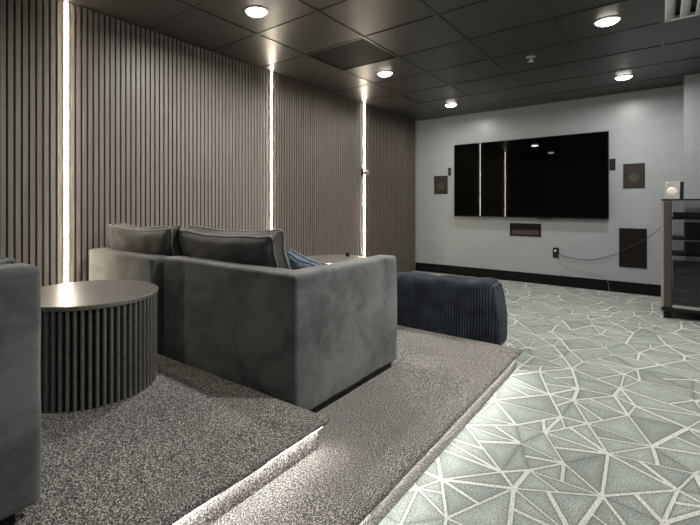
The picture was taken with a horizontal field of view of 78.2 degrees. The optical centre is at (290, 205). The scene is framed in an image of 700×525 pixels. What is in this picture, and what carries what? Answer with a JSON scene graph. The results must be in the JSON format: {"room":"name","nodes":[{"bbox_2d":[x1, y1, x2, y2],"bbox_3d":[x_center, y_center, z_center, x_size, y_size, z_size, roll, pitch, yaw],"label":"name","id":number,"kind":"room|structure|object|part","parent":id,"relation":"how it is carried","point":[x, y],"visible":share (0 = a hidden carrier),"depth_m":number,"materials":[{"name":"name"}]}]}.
{"room":"home theater","nodes":[
{"label":"home theater","id":0,"kind":"room"},
{"bbox_2d":[15,354,329,524],"bbox_3d":[-1.903,0.869,0.820,2.040,0.122,3.919,0,0,41],"label":"platform","id":1,"kind":"structure","parent":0,"point":[193,437],"depth_m":1.42,"materials":[{"name":"carpet"}]},
{"bbox_2d":[0,263,40,524],"bbox_3d":[-1.305,0.483,1.073,0.935,0.654,0.939,0,0,41],"label":"sofa section","id":2,"kind":"object","parent":1,"relation":"on","point":[20,283],"visible":1,"depth_m":1.08,"materials":[{"name":"grey fabric"}]},
{"bbox_2d":[0,258,14,264],"bbox_3d":[-1.025,0.281,1.115,0.176,0.245,0.515,0,0,41],"label":"pillow","id":3,"kind":"object","parent":2,"relation":"on","point":[3,261],"visible":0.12,"depth_m":1.28,"materials":[{"name":"grey fabric"}]},
{"bbox_2d":[40,280,158,413],"bbox_3d":[-0.925,0.603,1.949,0.610,0.415,0.610,0,0,41],"label":"table","id":4,"kind":"object","parent":1,"relation":"on","point":[98,338],"visible":0.68,"depth_m":1.72,"materials":[{"name":"black wood"}]},
{"bbox_2d":[0,0,414,286],"bbox_3d":[-1.016,-0.199,3.486,0.120,2.517,9.323,0,0,41],"label":"wall","id":5,"kind":"structure","parent":0,"point":[165,130],"depth_m":3.41,"materials":[{"name":"brown wood"}]},
{"bbox_2d":[62,1,69,282],"bbox_3d":[-1.503,-0.273,2.842,0.026,2.165,0.043,0,0,41],"label":"led strip","id":6,"kind":"object","parent":5,"relation":"attached to","point":[65,5],"visible":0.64,"depth_m":2.83,"materials":[{"name":"glowing white plastic"}]},
{"bbox_2d":[65,2,66,282],"bbox_3d":[-1.495,-0.273,2.835,0.005,2.161,0.011,0,0,41],"label":"diffuser","id":7,"kind":"object","parent":6,"relation":"attached to","point":[65,2],"depth_m":2.83,"materials":[{"name":"white plastic"}]},
{"bbox_2d":[270,72,272,229],"bbox_3d":[-0.201,-0.147,4.337,0.026,2.415,0.043,0,0,41],"label":"led strip","id":8,"kind":"object","parent":5,"relation":"attached to","point":[271,73],"visible":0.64,"depth_m":4.33,"materials":[{"name":"white plastic"}]},
{"bbox_2d":[271,72,271,229],"bbox_3d":[-0.193,-0.147,4.330,0.005,2.411,0.011,0,0,41],"label":"diffuser","id":9,"kind":"object","parent":8,"relation":"attached to","point":[271,72],"depth_m":4.33,"materials":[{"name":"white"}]},
{"bbox_2d":[362,103,364,255],"bbox_3d":[0.974,-0.147,5.686,0.026,2.415,0.043,0,0,41],"label":"led strip","id":10,"kind":"object","parent":5,"relation":"attached to","point":[363,104],"visible":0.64,"depth_m":5.67,"materials":[{"name":"white plastic"}]},
{"bbox_2d":[364,104,364,255],"bbox_3d":[0.982,-0.147,5.679,0.005,2.411,0.011,0,0,41],"label":"diffuser","id":11,"kind":"object","parent":10,"relation":"attached to","point":[364,104],"depth_m":5.68,"materials":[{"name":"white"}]},
{"bbox_2d":[361,168,369,175],"bbox_3d":[0.990,-0.435,5.645,0.068,0.100,0.105,0,0,41],"label":"wall bracket","id":12,"kind":"object","parent":5,"relation":"attached to","point":[363,172],"visible":1,"depth_m":5.63,"materials":[{"name":"silver metal"}]},
{"bbox_2d":[210,325,522,524],"bbox_3d":[-1.231,0.994,1.377,2.322,0.132,5.643,0,0,41],"label":"step","id":13,"kind":"structure","parent":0,"point":[380,437],"depth_m":1.75,"materials":[{"name":"carpet"}]},
{"bbox_2d":[89,247,168,355],"bbox_3d":[-0.787,0.614,3.019,0.806,0.632,0.938,0,0,40],"label":"sofa section","id":14,"kind":"object","parent":13,"relation":"on","point":[108,263],"visible":0.08,"depth_m":2.54,"materials":[{"name":"grey fabric"}]},
{"bbox_2d":[107,223,183,256],"bbox_3d":[-0.938,0.313,2.774,0.712,0.382,0.236,0,0,36],"label":"cushion","id":15,"kind":"object","parent":14,"relation":"on","point":[159,240],"visible":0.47,"depth_m":2.62,"materials":[{"name":"fabric"}]},
{"bbox_2d":[164,254,396,412],"bbox_3d":[-0.049,0.611,2.450,0.989,0.638,0.940,0,0,41],"label":"sofa section","id":16,"kind":"object","parent":13,"relation":"on","point":[305,338],"visible":0.98,"depth_m":2.04,"materials":[{"name":"grey fabric"}]},
{"bbox_3d":[-0.313,0.598,2.146,0.982,0.613,0.134,0,0,41],"label":"backrest","id":17,"kind":"part","parent":16,"relation":"part of","materials":[{"name":"grey fabric"}]},
{"bbox_2d":[179,225,289,268],"bbox_3d":[-0.324,0.307,2.376,0.779,0.380,0.280,0,0,38],"label":"cushion","id":18,"kind":"object","parent":16,"relation":"on","point":[260,247],"visible":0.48,"depth_m":2.20,"materials":[{"name":"fabric"}]},
{"bbox_2d":[286,249,321,269],"bbox_3d":[0.102,0.415,2.549,0.378,0.294,0.156,0,0,45],"label":"throw cushion","id":19,"kind":"object","parent":16,"relation":"on","point":[296,261],"visible":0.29,"depth_m":2.53,"materials":[{"name":"blue fabric"}]},
{"bbox_3d":[0.280,0.598,2.170,0.124,0.611,0.925,0,0,41],"label":"arm","id":20,"kind":"part","parent":16,"relation":"part of","materials":[{"name":"grey fabric"}]},
{"bbox_2d":[306,255,365,264],"bbox_3d":[0.364,0.670,3.250,0.550,0.520,0.550,0,0,41],"label":"table","id":21,"kind":"object","parent":13,"relation":"on","point":[321,259],"visible":0.2,"depth_m":3.26,"materials":[{"name":"black wood"}]},
{"bbox_2d":[71,0,699,120],"bbox_3d":[1.064,-1.433,1.675,5.595,0.148,9.323,0,0,41],"label":"ceiling","id":22,"kind":"structure","parent":0,"point":[315,32],"depth_m":3.52,"materials":[{"name":"black tile"}]},
{"bbox_2d":[245,5,267,16],"bbox_3d":[-0.241,-1.347,2.982,0.164,0.028,0.164,0,0,41],"label":"recessed light","id":23,"kind":"object","parent":22,"relation":"in","point":[253,11],"visible":1,"depth_m":2.95,"materials":[{"name":"white plastic"}]},
{"bbox_2d":[310,39,394,69],"bbox_3d":[0.562,-1.378,3.881,0.584,0.030,0.584,0,0,41],"label":"ceiling panel","id":24,"kind":"object","parent":22,"relation":"attached to","point":[361,52],"depth_m":3.88,"materials":[{"name":"black"}]},
{"bbox_2d":[62,0,699,120],"bbox_3d":[1.064,-1.379,1.675,5.395,0.046,9.123,0,0,41],"label":"grid","id":25,"kind":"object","parent":22,"relation":"attached to","point":[552,19],"depth_m":3.64,"materials":[{"name":"black metal"}]},
{"bbox_2d":[377,71,392,76],"bbox_3d":[0.973,-1.347,4.391,0.164,0.028,0.164,0,0,41],"label":"recessed light","id":26,"kind":"object","parent":22,"relation":"in","point":[381,73],"visible":1,"depth_m":4.35,"materials":[{"name":"white plastic"}]},
{"bbox_2d":[445,103,456,106],"bbox_3d":[2.172,-1.347,5.768,0.164,0.028,0.164,0,0,41],"label":"recessed light","id":27,"kind":"object","parent":22,"relation":"in","point":[450,104],"visible":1,"depth_m":5.72,"materials":[{"name":"white plastic"}]},
{"bbox_2d":[526,55,535,61],"bbox_3d":[2.201,-1.338,3.898,0.080,0.046,0.080,0,0,41],"label":"sprinkler","id":28,"kind":"object","parent":22,"relation":"attached to","point":[530,57],"visible":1,"depth_m":3.88,"materials":[{"name":"metal"}]},
{"bbox_2d":[594,16,620,26],"bbox_3d":[2.335,-1.347,3.138,0.164,0.028,0.164,0,0,41],"label":"recessed light","id":29,"kind":"object","parent":22,"relation":"in","point":[610,20],"visible":1,"depth_m":3.11,"materials":[{"name":"white plastic"}]},
{"bbox_2d":[614,74,633,79],"bbox_3d":[3.530,-1.347,4.511,0.164,0.028,0.164,0,0,41],"label":"recessed light","id":30,"kind":"object","parent":22,"relation":"in","point":[628,76],"visible":1,"depth_m":4.47,"materials":[{"name":"white plastic"}]},
{"bbox_2d":[665,0,699,21],"bbox_3d":[2.804,-1.369,2.738,0.595,0.055,0.582,0,0,41],"label":"ceiling vent","id":31,"kind":"object","parent":22,"relation":"in","point":[672,7],"visible":1,"depth_m":2.96,"materials":[{"name":"metal"}]},
{"bbox_3d":[2.803,-1.365,2.739,0.582,0.024,0.582,0,0,41],"label":"frame","id":32,"kind":"part","parent":31,"relation":"part of","materials":[{"name":"metal"}]},
{"bbox_3d":[2.803,-1.394,2.739,0.562,0.006,0.562,0,0,41],"label":"duct plate","id":33,"kind":"part","parent":31,"relation":"part of","materials":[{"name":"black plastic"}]},
{"bbox_2d":[378,271,699,524],"bbox_3d":[1.065,1.090,1.665,5.420,0.060,9.150,0,0,41],"label":"floor","id":34,"kind":"structure","parent":0,"point":[596,421],"depth_m":2.03,"materials":[{"name":"carpet"}]},
{"bbox_2d":[397,272,506,344],"bbox_3d":[1.153,0.793,3.283,0.924,0.531,0.354,0,0,40],"label":"ottoman","id":35,"kind":"object","parent":34,"relation":"on","point":[472,308],"visible":0.66,"depth_m":3.08,"materials":[{"name":"blue fabric"}]},
{"bbox_3d":[1.490,0.772,3.010,0.054,0.413,0.231,0,0,40],"label":"panel","id":36,"kind":"part","parent":35,"relation":"part of","materials":[{"name":"blue fabric"}]},
{"bbox_2d":[661,199,699,317],"bbox_3d":[3.917,0.501,4.026,0.624,1.117,0.644,0,0,41],"label":"equipment rack","id":37,"kind":"object","parent":34,"relation":"on","point":[680,218],"visible":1,"depth_m":3.91,"materials":[{"name":"brown metal"}]},
{"bbox_3d":[3.529,0.455,3.981,0.058,1.000,0.060,0,0,41],"label":"post","id":38,"kind":"part","parent":37,"relation":"part of","materials":[{"name":"brown metal"}]},
{"bbox_2d":[664,182,683,198],"bbox_3d":[3.675,-0.140,4.079,0.155,0.165,0.112,0,0,-35],"label":"speaker","id":39,"kind":"object","parent":37,"relation":"on","point":[673,190],"visible":0.95,"depth_m":4.04},
{"bbox_3d":[3.917,-0.051,4.026,0.624,0.012,0.644,0,0,41],"label":"panel","id":40,"kind":"part","parent":37,"relation":"part of","materials":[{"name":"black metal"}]},
{"bbox_3d":[3.918,0.970,4.027,0.620,0.030,0.640,0,0,41],"label":"panel","id":41,"kind":"part","parent":37,"relation":"part of","materials":[{"name":"black plastic"}]},
{"bbox_3d":[3.720,0.440,3.800,0.464,0.966,0.006,0,0,41],"label":"glass door","id":42,"kind":"part","parent":37,"relation":"part of","materials":[{"name":"grey"}]},
{"bbox_3d":[3.721,0.940,3.801,0.464,0.029,0.020,0,0,41],"label":"rail","id":43,"kind":"part","parent":37,"relation":"part of","materials":[{"name":"metal"}]},
{"bbox_2d":[415,85,682,284],"bbox_3d":[4.099,-0.199,5.160,5.595,2.517,0.120,0,0,41],"label":"wall","id":44,"kind":"structure","parent":0,"point":[644,126],"depth_m":5.54,"materials":[{"name":"grey paint"}]},
{"bbox_2d":[434,176,447,193],"bbox_3d":[2.332,-0.312,6.613,0.212,0.280,0.009,0,0,41],"label":"wall speaker","id":45,"kind":"object","parent":44,"relation":"attached to","point":[440,182],"visible":1,"depth_m":6.61},
{"bbox_2d":[510,223,540,236],"bbox_3d":[3.218,0.340,5.842,0.382,0.176,0.008,0,0,41],"label":"wall speaker","id":46,"kind":"object","parent":44,"relation":"attached to","point":[516,229],"visible":1,"depth_m":5.84},
{"bbox_2d":[454,131,608,218],"bbox_3d":[3.190,-0.358,5.818,1.873,1.089,0.082,0,0,41],"label":"television","id":47,"kind":"object","parent":44,"relation":"attached to","point":[560,176],"visible":1,"depth_m":5.68,"materials":[{"name":"black plastic"}]},
{"bbox_2d":[416,262,660,296],"bbox_3d":[3.220,0.993,5.837,3.180,0.135,0.014,0,0,41],"label":"baseboard","id":48,"kind":"structure","parent":44,"relation":"attached to","point":[566,281],"depth_m":5.64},
{"bbox_2d":[553,248,558,257],"bbox_3d":[3.492,0.628,5.602,0.068,0.134,0.010,0,0,41],"label":"wall plate","id":49,"kind":"object","parent":44,"relation":"attached to","point":[555,254],"visible":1,"depth_m":5.60,"materials":[{"name":"black plastic"}]},
{"bbox_2d":[554,227,660,259],"bbox_3d":[3.879,0.407,5.082,0.422,0.580,1.270,0,0,-21],"label":"power cable","id":50,"kind":"object","parent":44,"relation":"attached to","point":[660,227],"visible":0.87,"depth_m":5.17,"materials":[{"name":"white plastic"}]},
{"bbox_2d":[609,159,615,169],"bbox_3d":[3.941,-0.497,5.211,0.059,0.139,0.010,0,0,41],"label":"wall plate","id":51,"kind":"object","parent":44,"relation":"attached to","point":[612,162],"visible":1,"depth_m":5.21,"materials":[{"name":"black plastic"}]},
{"bbox_2d":[619,228,646,268],"bbox_3d":[4.087,0.513,5.085,0.259,0.469,0.008,0,0,41],"label":"wall speaker","id":52,"kind":"object","parent":44,"relation":"attached to","point":[635,256],"visible":1,"depth_m":5.08},
{"bbox_2d":[623,163,644,187],"bbox_3d":[4.095,-0.349,5.077,0.201,0.292,0.009,0,0,41],"label":"wall speaker","id":53,"kind":"object","parent":44,"relation":"attached to","point":[633,174],"visible":1,"depth_m":5.07},
{"bbox_2d":[683,73,699,198],"bbox_3d":[5.107,-0.148,3.896,2.215,2.417,0.463,0,0,41],"label":"wall","id":54,"kind":"structure","parent":0,"point":[691,84],"depth_m":4.41,"materials":[{"name":"grey paint"}]}
]}

